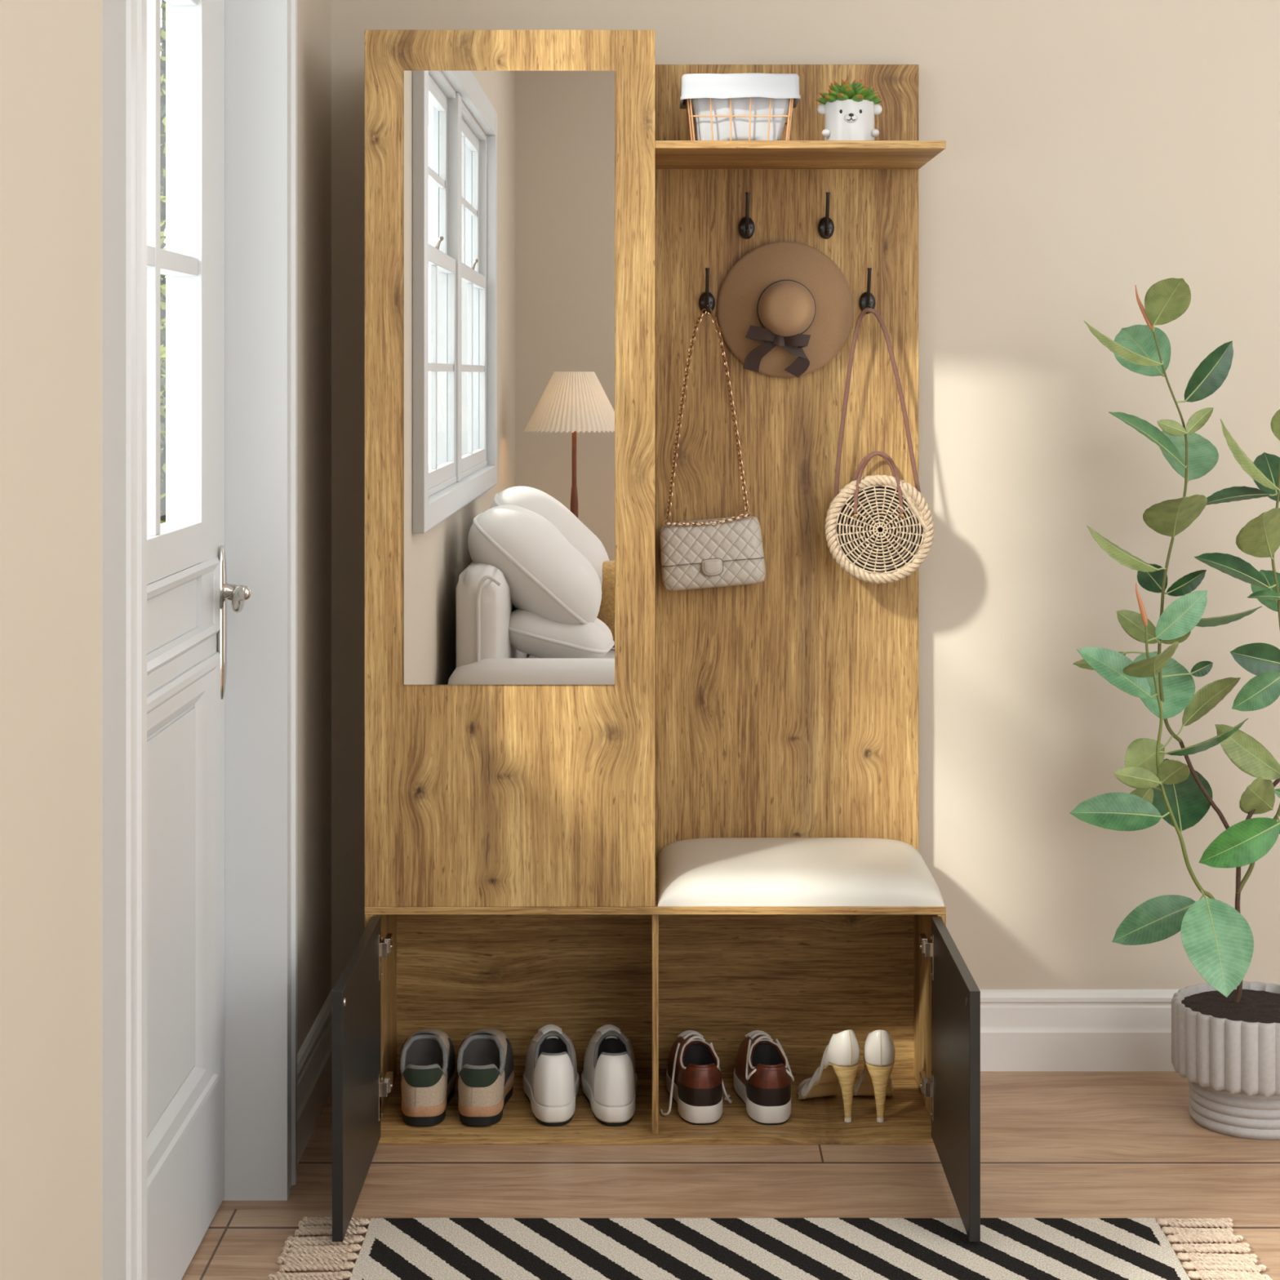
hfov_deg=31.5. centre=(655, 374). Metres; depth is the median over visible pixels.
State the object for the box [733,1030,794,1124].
sneaker
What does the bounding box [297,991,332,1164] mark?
baseboard
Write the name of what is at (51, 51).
wall
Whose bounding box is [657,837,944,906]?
seat cushion
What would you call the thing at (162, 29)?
tree
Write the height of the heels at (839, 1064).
0.162 m
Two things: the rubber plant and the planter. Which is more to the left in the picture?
the planter
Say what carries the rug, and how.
on the floor
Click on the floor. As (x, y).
(1054, 1144)
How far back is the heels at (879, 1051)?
3.98 m
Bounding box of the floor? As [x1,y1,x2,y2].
[181,1071,1279,1279]
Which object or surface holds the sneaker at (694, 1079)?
on the hall tree at (597, 793)
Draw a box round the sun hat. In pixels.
[717,241,853,377]
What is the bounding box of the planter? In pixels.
[815,78,883,140]
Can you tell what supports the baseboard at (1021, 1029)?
attached to the wall at (1095, 151)
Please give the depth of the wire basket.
3.95 m
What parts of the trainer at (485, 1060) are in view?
panel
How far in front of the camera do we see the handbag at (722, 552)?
4.23 m
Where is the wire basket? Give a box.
[679,73,800,140]
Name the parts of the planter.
pot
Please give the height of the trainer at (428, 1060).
0.139 m
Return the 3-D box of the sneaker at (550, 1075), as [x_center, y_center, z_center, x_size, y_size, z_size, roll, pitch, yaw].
[-0.187,1.248,4.095,0.102,0.130,0.282,0,0,-4]
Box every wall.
[0,0,331,1279]
[331,0,1279,989]
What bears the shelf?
attached to the hall tree at (597, 793)
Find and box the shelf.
[655,140,946,168]
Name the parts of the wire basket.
wire frame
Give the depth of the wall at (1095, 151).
4.33 m
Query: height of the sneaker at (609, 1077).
0.130 m
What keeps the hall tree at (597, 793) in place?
on the floor
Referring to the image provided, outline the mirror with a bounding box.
[404,71,614,684]
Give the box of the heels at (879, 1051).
[853,1030,895,1122]
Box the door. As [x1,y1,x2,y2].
[102,0,297,1279]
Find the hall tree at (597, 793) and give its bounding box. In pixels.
[332,30,980,1241]
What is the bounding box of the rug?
[267,1216,1272,1279]
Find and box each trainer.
[400,1028,456,1125]
[457,1028,514,1125]
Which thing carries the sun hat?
hanging from the hall tree at (597, 793)
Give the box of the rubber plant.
[1069,277,1279,1140]
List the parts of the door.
casing, panel, panel moulding, panel moulding, handle, lever, casing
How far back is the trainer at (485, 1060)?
3.98 m
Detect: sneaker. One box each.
[523,1024,578,1125]
[581,1024,637,1125]
[660,1030,732,1124]
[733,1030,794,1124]
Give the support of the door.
in the wall at (51, 51)
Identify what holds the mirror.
attached to the hall tree at (597, 793)
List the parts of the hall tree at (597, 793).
cupboard door, panel, mirror panel, board, hook panel, panel, cupboard door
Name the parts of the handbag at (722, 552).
flap chain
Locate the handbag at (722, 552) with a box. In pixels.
[659,307,765,591]
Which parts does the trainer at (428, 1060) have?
panel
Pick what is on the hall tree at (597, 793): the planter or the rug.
the planter
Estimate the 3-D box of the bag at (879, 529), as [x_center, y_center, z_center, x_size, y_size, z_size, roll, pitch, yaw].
[0.417,0.132,4.236,0.203,0.514,0.102,0,0,0]
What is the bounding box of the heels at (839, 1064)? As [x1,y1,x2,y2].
[797,1029,859,1122]
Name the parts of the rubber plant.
stem, stem, stem, stem, pot, stem, stem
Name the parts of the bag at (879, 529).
handle, handle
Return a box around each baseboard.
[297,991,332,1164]
[330,989,1178,1071]
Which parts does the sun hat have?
crown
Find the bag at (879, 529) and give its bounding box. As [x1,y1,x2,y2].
[824,307,934,584]

